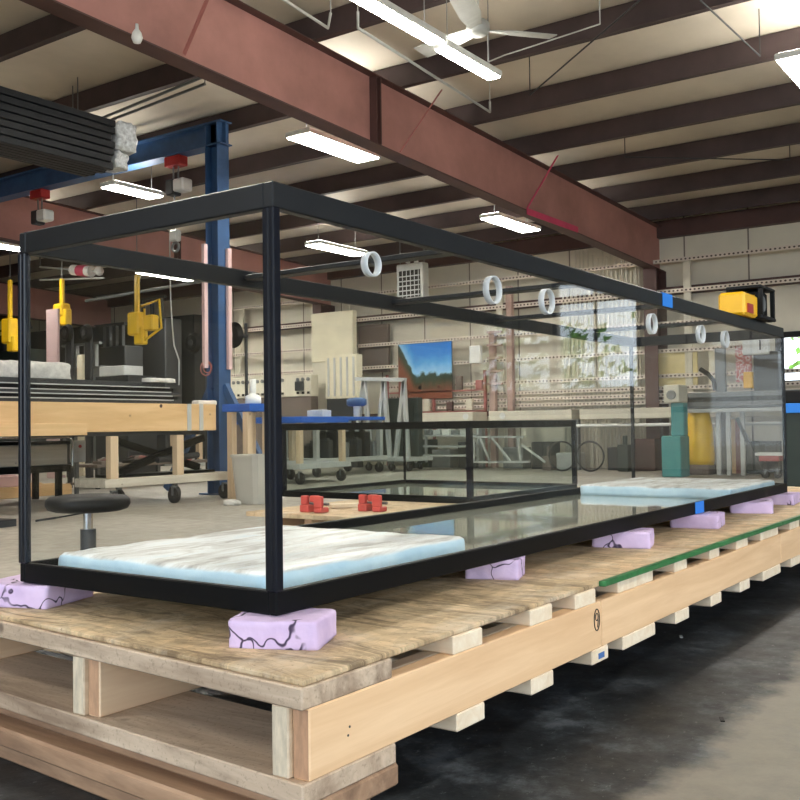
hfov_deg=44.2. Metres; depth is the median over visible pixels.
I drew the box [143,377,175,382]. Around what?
wrap
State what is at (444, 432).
small part
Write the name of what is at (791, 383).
rail
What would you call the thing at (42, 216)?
hoist
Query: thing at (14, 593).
foam block
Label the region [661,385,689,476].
press
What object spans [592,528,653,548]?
foam block
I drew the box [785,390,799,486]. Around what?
base cabinet
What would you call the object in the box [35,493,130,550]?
stool
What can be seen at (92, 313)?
girder
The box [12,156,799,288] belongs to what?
beam
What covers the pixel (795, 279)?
rail
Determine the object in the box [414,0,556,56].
ceiling fan
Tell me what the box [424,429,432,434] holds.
small part
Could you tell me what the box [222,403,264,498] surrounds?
bench
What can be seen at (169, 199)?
cable
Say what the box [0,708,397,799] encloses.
wooden plank
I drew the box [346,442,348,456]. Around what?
tool case
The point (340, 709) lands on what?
wooden pallet
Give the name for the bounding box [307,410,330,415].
box
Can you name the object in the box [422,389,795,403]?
rail
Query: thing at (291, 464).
shelf
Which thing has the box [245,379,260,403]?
bottle
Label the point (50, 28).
beam
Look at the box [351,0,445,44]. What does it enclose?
ceiling light
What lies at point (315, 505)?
clamp
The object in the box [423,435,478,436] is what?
tray
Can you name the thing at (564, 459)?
crate
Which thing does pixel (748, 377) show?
box
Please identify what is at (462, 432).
small part
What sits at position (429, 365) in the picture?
poster
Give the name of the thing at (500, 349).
upright
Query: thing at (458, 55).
diffuser
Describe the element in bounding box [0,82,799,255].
beam
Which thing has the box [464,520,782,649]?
wooden pallet
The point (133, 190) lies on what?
diffuser
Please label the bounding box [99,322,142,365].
machine
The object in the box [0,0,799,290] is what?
ceiling
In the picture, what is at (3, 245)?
ceiling light
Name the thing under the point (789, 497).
foam block
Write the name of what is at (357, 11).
conduit pipe
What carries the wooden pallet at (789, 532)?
on the support timber
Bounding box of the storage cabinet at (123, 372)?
[96,365,156,474]
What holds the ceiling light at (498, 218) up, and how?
hanging from the ceiling
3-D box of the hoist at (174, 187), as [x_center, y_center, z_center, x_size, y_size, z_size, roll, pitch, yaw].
[-2.858,-2.522,12.687,0.360,1.246,0.180,-2,-2,35]
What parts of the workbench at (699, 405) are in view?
black arm, leg, leg, rail, leg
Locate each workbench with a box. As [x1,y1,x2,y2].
[0,437,73,498]
[687,367,799,475]
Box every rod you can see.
[529,0,640,95]
[624,138,789,160]
[699,0,760,56]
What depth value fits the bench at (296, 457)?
14.62 m
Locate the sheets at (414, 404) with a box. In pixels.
[383,397,422,456]
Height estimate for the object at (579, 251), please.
4.033 m
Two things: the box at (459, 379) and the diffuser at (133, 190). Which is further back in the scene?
the box at (459, 379)
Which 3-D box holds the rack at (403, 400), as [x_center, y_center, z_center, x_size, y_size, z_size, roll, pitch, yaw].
[-0.283,0.437,18.589,1.629,1.771,0.800,-2,-2,35]
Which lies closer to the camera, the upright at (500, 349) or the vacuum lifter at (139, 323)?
the vacuum lifter at (139, 323)
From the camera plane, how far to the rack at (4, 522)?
8.41 m
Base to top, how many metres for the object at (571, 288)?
3.519 m
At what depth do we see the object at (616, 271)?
17.86 m
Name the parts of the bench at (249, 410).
leg, leg, leg, leg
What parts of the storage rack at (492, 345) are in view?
shelf arm, post, shelf arm, shelf arm, shelf arm, shelf arm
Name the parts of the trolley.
post, post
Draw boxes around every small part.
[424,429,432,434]
[433,429,441,434]
[442,429,450,434]
[451,428,459,434]
[460,428,465,434]
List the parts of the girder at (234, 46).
splice plate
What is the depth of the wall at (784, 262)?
19.04 m
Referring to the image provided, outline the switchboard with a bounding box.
[231,374,317,457]
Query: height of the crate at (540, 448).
0.499 m
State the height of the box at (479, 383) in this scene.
0.180 m
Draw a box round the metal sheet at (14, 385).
[0,383,172,391]
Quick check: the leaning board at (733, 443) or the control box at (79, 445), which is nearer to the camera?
the control box at (79, 445)
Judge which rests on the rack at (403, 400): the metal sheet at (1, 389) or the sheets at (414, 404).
the sheets at (414, 404)
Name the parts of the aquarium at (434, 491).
corner trim, corner trim, glass, corner trim, corner trim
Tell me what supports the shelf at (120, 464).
on the floor
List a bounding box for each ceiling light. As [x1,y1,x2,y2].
[0,241,18,251]
[100,166,163,198]
[135,272,191,280]
[285,124,380,162]
[304,240,367,256]
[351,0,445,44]
[433,0,501,79]
[479,204,540,232]
[774,48,799,87]
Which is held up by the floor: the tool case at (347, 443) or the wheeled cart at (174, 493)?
the wheeled cart at (174, 493)
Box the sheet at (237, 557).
[57,526,464,588]
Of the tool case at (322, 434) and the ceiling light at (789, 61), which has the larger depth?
the tool case at (322, 434)
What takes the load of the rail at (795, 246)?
attached to the upright at (241, 312)
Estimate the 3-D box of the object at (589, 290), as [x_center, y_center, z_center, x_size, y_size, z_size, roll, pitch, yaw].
[3.533,-0.507,18.166,0.028,3.532,0.024,-2,-2,35]
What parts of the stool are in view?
lever, seat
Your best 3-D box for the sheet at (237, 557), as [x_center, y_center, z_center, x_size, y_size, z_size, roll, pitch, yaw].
[-0.360,0.426,2.737,0.768,0.052,0.862,-2,-2,35]
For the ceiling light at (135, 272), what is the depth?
20.44 m
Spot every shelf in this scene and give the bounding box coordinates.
[66,459,206,488]
[165,462,205,465]
[287,455,386,461]
[287,460,350,469]
[386,370,487,466]
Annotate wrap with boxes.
[106,151,130,172]
[111,122,137,154]
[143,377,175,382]
[192,400,217,404]
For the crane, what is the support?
on the floor
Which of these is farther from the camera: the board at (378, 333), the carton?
the board at (378, 333)
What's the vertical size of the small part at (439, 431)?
0.120 m
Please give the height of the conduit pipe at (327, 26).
0.566 m
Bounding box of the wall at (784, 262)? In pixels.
[0,201,799,469]
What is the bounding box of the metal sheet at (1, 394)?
[0,393,177,399]
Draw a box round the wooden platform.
[246,486,580,525]
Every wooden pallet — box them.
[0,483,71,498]
[0,571,607,799]
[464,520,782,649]
[711,487,799,566]
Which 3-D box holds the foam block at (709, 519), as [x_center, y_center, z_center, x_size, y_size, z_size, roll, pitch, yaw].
[1.300,0.520,4.288,0.207,0.058,0.232,-2,-2,27]
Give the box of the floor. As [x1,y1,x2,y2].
[0,464,799,799]
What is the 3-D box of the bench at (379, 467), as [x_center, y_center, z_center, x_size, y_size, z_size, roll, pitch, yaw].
[-1.173,0.800,17.313,0.905,1.000,2.000,-2,-2,35]
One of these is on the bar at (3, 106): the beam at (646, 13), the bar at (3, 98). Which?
the bar at (3, 98)
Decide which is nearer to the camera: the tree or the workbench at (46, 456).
the workbench at (46, 456)
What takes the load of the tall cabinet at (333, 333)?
on the floor
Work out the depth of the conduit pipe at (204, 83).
10.75 m
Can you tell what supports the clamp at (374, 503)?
on the wooden platform
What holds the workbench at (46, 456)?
on the floor
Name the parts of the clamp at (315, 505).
handle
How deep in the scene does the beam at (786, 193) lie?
18.33 m
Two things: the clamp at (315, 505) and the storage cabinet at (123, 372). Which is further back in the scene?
the storage cabinet at (123, 372)
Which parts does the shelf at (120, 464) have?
leg, leg, leg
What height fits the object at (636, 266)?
3.798 m
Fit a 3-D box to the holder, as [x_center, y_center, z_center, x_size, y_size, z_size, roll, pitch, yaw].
[-6.205,-2.783,18.540,1.941,1.198,0.210,-2,-2,35]
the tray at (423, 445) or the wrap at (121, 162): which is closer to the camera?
the wrap at (121, 162)
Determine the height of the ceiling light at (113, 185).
0.877 m
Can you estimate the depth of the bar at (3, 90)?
8.63 m
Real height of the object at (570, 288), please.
3.725 m
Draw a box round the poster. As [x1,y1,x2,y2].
[398,341,452,399]
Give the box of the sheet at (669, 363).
[658,351,697,385]
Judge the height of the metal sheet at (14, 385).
0.040 m
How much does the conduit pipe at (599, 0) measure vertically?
0.454 m
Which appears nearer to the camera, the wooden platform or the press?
the wooden platform
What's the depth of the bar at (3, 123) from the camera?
8.61 m
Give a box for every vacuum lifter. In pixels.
[1,250,17,351]
[53,261,71,325]
[127,199,162,344]
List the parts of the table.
leg, leg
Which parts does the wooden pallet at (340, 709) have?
deck panel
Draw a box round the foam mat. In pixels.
[580,477,774,498]
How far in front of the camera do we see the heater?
19.11 m
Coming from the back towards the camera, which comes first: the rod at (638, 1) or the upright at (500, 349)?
the upright at (500, 349)
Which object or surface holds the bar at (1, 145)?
on the rack at (4, 522)
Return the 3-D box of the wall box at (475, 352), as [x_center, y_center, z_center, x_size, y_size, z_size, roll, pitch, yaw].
[1.493,-0.894,19.380,0.245,0.348,0.100,-2,-2,35]
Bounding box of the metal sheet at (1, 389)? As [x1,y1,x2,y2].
[0,388,180,395]
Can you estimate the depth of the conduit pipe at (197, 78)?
10.65 m
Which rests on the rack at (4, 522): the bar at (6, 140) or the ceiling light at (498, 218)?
the bar at (6, 140)
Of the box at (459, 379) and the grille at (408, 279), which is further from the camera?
the box at (459, 379)
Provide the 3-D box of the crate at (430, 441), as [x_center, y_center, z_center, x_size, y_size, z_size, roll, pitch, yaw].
[0.489,1.069,19.767,0.420,0.549,0.365,-2,-2,35]
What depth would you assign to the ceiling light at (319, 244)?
17.53 m
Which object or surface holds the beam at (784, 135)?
on the girder at (234, 46)
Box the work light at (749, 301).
[718,284,775,322]
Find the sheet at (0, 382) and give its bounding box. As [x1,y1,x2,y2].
[0,382,169,387]
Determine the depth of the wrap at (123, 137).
9.27 m
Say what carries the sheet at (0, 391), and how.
on the metal sheet at (1, 394)
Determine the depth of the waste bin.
10.57 m
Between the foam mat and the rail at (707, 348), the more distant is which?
the rail at (707, 348)
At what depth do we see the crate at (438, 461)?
19.34 m
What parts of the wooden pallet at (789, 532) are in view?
deck panel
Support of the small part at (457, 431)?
on the trolley
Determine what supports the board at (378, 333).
attached to the rail at (692, 320)
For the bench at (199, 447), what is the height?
0.980 m
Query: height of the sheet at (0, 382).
0.011 m
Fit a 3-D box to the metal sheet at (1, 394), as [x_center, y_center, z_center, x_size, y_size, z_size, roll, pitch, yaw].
[-4.190,-0.039,9.531,0.980,0.035,4.480,-2,-2,35]
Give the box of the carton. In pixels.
[0,474,17,486]
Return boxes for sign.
[742,339,769,354]
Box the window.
[775,331,799,381]
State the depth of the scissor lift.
10.90 m
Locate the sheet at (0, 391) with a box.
[0,391,172,396]
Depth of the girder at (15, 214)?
17.81 m
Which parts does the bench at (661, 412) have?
leg, leg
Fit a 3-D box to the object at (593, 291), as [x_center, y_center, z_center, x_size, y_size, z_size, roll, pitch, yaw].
[3.607,-0.456,18.113,0.028,3.425,0.024,-2,-2,35]
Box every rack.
[0,518,16,527]
[343,377,432,470]
[486,330,502,467]
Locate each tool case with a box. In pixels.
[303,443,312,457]
[319,430,325,439]
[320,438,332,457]
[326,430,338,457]
[345,430,354,438]
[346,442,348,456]
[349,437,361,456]
[349,443,355,456]
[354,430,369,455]
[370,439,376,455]
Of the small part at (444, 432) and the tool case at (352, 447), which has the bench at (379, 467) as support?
the tool case at (352, 447)
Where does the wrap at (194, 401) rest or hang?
on the table
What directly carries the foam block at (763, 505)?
on the wooden pallet at (789, 532)
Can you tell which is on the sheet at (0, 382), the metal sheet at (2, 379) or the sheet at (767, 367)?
the metal sheet at (2, 379)
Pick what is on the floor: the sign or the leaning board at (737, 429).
the leaning board at (737, 429)
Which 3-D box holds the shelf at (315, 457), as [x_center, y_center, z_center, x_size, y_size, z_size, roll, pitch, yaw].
[-1.171,1.040,17.308,0.900,0.079,2.000,-2,-2,35]
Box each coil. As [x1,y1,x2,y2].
[548,441,571,470]
[577,441,604,471]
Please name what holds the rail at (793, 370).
attached to the girder at (234, 46)
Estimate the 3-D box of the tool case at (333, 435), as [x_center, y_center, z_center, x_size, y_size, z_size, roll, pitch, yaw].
[-1.132,0.752,16.857,0.240,0.470,0.160,-2,-2,35]
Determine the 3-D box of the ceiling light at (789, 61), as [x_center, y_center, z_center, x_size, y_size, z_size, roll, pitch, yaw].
[3.938,-3.410,9.256,0.420,0.840,1.600,-2,-2,35]
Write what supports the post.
on the floor
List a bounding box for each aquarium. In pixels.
[18,181,787,615]
[282,420,577,503]
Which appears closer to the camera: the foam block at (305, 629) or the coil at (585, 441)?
the foam block at (305, 629)
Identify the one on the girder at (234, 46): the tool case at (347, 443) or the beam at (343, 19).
the beam at (343, 19)
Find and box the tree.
[788,337,799,368]
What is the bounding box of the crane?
[0,119,261,494]
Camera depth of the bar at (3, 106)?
8.61 m
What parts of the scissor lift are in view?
scissor arm, scissor arm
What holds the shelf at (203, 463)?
attached to the bench at (199, 447)
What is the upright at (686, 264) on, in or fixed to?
on the floor
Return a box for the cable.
[169,199,179,384]
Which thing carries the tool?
on the bench at (379, 467)
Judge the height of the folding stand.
0.491 m
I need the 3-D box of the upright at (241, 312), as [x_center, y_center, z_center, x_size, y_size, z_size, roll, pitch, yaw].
[-3.884,-0.331,23.327,0.588,3.659,0.040,-2,-2,35]
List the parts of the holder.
rod, rod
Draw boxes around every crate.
[421,439,437,466]
[432,449,457,467]
[458,442,477,467]
[503,447,530,468]
[531,442,559,468]
[556,452,584,469]
[607,447,617,469]
[635,438,661,470]
[750,441,781,472]
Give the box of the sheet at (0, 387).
[0,387,170,392]
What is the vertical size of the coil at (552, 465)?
0.530 m
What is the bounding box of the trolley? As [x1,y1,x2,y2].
[414,428,478,469]
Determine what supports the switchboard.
on the floor
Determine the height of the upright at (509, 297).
3.489 m
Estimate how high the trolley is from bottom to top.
0.780 m
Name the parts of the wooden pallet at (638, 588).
deck panel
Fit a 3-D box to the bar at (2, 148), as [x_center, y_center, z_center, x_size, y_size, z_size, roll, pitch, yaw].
[-4.049,-2.188,7.441,0.066,0.060,4.400,-2,-2,35]
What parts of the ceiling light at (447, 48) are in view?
hanger rod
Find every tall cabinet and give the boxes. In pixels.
[311,310,356,431]
[325,354,362,467]
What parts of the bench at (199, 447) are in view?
leg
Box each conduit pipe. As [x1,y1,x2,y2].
[72,80,205,119]
[77,77,200,117]
[282,0,331,28]
[356,4,490,112]
[487,0,600,61]
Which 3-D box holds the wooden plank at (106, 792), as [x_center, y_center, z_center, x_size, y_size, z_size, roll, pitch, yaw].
[-0.667,0.860,2.329,1.506,0.046,0.239,-2,-2,39]
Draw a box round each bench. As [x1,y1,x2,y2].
[165,423,237,469]
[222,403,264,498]
[256,416,350,484]
[282,417,386,476]
[382,407,781,469]
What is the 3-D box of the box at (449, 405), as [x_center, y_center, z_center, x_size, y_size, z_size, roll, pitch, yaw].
[1.000,0.125,19.718,0.140,0.180,0.075,-2,-2,35]
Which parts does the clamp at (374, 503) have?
handle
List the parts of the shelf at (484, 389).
post, post, post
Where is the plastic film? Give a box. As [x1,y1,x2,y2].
[225,499,241,505]
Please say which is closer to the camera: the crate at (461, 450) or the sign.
the sign
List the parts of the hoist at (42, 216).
chain, motor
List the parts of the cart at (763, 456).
post, frame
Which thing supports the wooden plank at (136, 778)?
on the wooden plank at (106, 792)
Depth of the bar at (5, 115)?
8.62 m
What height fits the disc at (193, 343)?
2.369 m
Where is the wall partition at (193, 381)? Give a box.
[0,314,204,458]
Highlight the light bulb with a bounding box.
[131,23,142,43]
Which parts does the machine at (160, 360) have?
frame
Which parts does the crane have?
plate, post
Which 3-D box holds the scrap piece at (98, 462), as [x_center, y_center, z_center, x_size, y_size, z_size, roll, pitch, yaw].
[-4.188,0.854,13.817,0.200,0.100,0.174,-2,-2,35]
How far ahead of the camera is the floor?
2.81 m
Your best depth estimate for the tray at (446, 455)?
18.35 m
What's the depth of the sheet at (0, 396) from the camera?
10.08 m
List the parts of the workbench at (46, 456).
black frame, rail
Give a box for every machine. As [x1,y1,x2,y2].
[0,327,46,441]
[61,341,106,469]
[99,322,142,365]
[129,295,181,465]
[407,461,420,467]
[542,446,556,469]
[617,436,631,471]
[746,441,764,473]
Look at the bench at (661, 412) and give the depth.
17.54 m
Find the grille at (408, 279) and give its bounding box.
[398,269,419,297]
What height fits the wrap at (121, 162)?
0.160 m
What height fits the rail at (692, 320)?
0.072 m
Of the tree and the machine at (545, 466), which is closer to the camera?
the machine at (545, 466)
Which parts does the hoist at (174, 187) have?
chain, motor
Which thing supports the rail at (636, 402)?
attached to the girder at (234, 46)
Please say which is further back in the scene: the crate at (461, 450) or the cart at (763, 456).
the crate at (461, 450)
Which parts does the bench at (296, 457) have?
leg, leg, leg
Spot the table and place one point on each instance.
(48, 419)
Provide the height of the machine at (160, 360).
3.841 m
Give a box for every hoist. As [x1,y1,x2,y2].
[30,188,53,225]
[164,154,191,252]
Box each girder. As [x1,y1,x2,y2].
[0,196,334,313]
[0,282,110,327]
[20,0,668,438]
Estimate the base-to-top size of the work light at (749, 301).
0.171 m
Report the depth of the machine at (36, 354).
22.87 m
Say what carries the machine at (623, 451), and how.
on the floor
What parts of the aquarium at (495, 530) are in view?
corner trim, corner trim, glass, corner trim, corner trim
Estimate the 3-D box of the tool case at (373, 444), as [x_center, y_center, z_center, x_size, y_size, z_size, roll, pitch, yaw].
[-0.554,0.855,17.671,0.280,0.294,0.100,-2,-2,35]
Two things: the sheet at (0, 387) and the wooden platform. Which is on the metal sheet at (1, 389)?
the sheet at (0, 387)
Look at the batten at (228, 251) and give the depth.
12.17 m
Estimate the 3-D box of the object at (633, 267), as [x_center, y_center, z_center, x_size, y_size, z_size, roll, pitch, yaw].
[4.252,-0.784,17.725,0.028,4.042,0.024,-2,-2,35]
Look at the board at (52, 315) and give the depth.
17.02 m
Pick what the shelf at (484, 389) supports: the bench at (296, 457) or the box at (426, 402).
the box at (426, 402)
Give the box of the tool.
[347,397,366,416]
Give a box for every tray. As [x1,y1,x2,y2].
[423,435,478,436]
[423,445,478,446]
[423,454,478,456]
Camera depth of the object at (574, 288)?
18.40 m
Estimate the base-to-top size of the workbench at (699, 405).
1.680 m
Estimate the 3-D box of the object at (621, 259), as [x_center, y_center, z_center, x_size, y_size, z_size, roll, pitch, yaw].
[4.047,-0.695,17.807,0.028,3.874,0.024,-2,-2,35]
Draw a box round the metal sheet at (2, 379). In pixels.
[0,377,164,386]
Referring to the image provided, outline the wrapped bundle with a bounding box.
[0,359,72,378]
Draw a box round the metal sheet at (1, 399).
[0,398,181,403]
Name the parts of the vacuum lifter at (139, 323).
hanger arm, handle frame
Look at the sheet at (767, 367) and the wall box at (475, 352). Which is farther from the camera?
the wall box at (475, 352)
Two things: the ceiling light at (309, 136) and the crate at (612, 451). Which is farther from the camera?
the crate at (612, 451)
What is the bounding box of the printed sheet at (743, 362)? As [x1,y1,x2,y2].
[735,346,751,382]
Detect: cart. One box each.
[75,471,227,502]
[755,452,782,477]
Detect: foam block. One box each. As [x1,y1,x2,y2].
[0,574,93,608]
[228,608,336,650]
[465,556,525,579]
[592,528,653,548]
[670,511,725,528]
[730,498,773,513]
[765,491,799,504]
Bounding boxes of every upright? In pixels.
[234,309,244,377]
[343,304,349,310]
[496,281,504,466]
[505,286,515,446]
[683,261,693,391]
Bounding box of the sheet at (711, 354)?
[708,344,720,383]
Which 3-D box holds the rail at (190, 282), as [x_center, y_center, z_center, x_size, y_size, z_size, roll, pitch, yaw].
[-4.528,-2.673,17.967,3.821,1.472,0.060,-2,-2,35]
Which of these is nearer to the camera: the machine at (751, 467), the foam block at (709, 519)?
the foam block at (709, 519)
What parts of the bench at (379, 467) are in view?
leg, leg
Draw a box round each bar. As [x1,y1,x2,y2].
[0,86,115,126]
[0,94,114,134]
[0,102,111,140]
[0,110,114,148]
[0,118,113,155]
[0,126,110,162]
[0,134,112,170]
[0,144,106,171]
[0,146,105,173]
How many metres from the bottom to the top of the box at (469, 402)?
0.230 m
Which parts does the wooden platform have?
wood strip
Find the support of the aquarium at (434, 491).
on the wooden platform
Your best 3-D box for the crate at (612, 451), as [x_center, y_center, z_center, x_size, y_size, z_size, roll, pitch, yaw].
[3.922,1.033,17.347,0.420,0.399,0.365,-2,-2,35]
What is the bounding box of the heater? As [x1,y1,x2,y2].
[397,242,428,297]
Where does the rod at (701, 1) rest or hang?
attached to the ceiling
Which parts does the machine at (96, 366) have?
frame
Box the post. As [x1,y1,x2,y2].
[714,348,726,473]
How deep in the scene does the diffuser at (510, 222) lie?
15.59 m
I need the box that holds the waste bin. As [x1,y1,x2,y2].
[230,454,264,503]
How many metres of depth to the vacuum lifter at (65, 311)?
17.77 m
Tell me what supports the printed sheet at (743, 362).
attached to the rail at (707, 348)
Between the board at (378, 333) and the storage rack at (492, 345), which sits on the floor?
the storage rack at (492, 345)
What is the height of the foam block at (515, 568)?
0.058 m
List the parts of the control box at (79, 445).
post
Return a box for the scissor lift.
[95,434,214,477]
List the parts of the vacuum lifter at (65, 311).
hanger arm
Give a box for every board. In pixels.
[46,309,65,478]
[77,355,85,475]
[358,324,389,373]
[731,419,735,473]
[735,420,740,473]
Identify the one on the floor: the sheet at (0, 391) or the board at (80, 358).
the board at (80, 358)
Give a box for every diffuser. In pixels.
[102,185,162,198]
[436,47,499,79]
[481,216,538,232]
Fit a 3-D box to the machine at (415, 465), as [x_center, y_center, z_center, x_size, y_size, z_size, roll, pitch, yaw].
[0.270,1.034,19.320,0.192,0.601,0.262,-2,-2,35]
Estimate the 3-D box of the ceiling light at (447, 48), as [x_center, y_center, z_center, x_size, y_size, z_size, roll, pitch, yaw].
[0.602,-3.421,8.708,0.160,0.920,0.930,-2,-2,35]
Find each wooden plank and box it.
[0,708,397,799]
[0,714,369,799]
[0,745,142,799]
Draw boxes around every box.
[70,440,85,493]
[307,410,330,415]
[423,399,430,410]
[446,402,453,410]
[456,376,462,389]
[466,399,472,409]
[469,345,481,363]
[475,380,482,388]
[743,372,753,388]
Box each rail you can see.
[85,281,201,301]
[231,344,741,376]
[232,244,799,310]
[232,319,708,356]
[243,277,799,331]
[389,368,799,388]
[389,381,799,397]
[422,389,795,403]
[422,400,670,409]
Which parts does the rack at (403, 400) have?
frame, frame, frame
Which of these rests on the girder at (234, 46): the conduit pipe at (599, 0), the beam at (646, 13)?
the beam at (646, 13)
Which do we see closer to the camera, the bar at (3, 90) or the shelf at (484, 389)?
the bar at (3, 90)
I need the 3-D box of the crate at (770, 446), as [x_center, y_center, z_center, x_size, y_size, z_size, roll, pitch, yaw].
[5.924,0.918,15.938,0.420,0.499,0.365,-2,-2,35]
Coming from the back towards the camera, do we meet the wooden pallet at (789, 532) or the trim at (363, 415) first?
the trim at (363, 415)
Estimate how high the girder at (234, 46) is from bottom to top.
5.077 m
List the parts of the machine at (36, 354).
frame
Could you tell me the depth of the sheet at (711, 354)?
16.82 m
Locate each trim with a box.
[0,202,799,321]
[243,275,799,333]
[362,408,611,416]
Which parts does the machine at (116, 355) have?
frame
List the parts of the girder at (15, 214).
splice plate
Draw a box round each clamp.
[300,495,328,512]
[358,494,387,511]
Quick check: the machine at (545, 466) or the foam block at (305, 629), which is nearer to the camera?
the foam block at (305, 629)
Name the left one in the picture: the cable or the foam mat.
the cable
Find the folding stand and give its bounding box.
[473,436,545,462]
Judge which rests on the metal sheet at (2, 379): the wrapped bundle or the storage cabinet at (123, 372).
the wrapped bundle
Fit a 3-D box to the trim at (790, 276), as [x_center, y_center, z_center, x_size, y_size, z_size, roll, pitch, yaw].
[1.088,-1.815,20.125,35.300,0.130,0.165,-2,-2,35]
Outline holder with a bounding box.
[39,257,104,280]
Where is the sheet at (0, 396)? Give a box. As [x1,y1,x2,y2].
[0,396,173,400]
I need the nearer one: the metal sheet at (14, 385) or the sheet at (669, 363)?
the metal sheet at (14, 385)
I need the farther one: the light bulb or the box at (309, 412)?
the box at (309, 412)
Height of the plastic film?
0.059 m
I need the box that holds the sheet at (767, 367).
[753,351,780,390]
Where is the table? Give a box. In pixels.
[0,401,215,478]
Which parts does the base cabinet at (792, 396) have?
lid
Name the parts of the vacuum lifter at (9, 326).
hanger arm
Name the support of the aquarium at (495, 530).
on the foam block at (515, 568)
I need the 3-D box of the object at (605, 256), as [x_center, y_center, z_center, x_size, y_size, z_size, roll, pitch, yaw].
[3.818,-0.699,18.030,0.028,3.901,0.024,-2,-2,35]
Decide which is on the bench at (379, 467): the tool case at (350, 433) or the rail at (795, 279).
the tool case at (350, 433)
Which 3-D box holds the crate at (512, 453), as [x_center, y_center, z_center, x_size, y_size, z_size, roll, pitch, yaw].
[2.207,1.089,18.556,0.420,0.399,0.365,-2,-2,35]

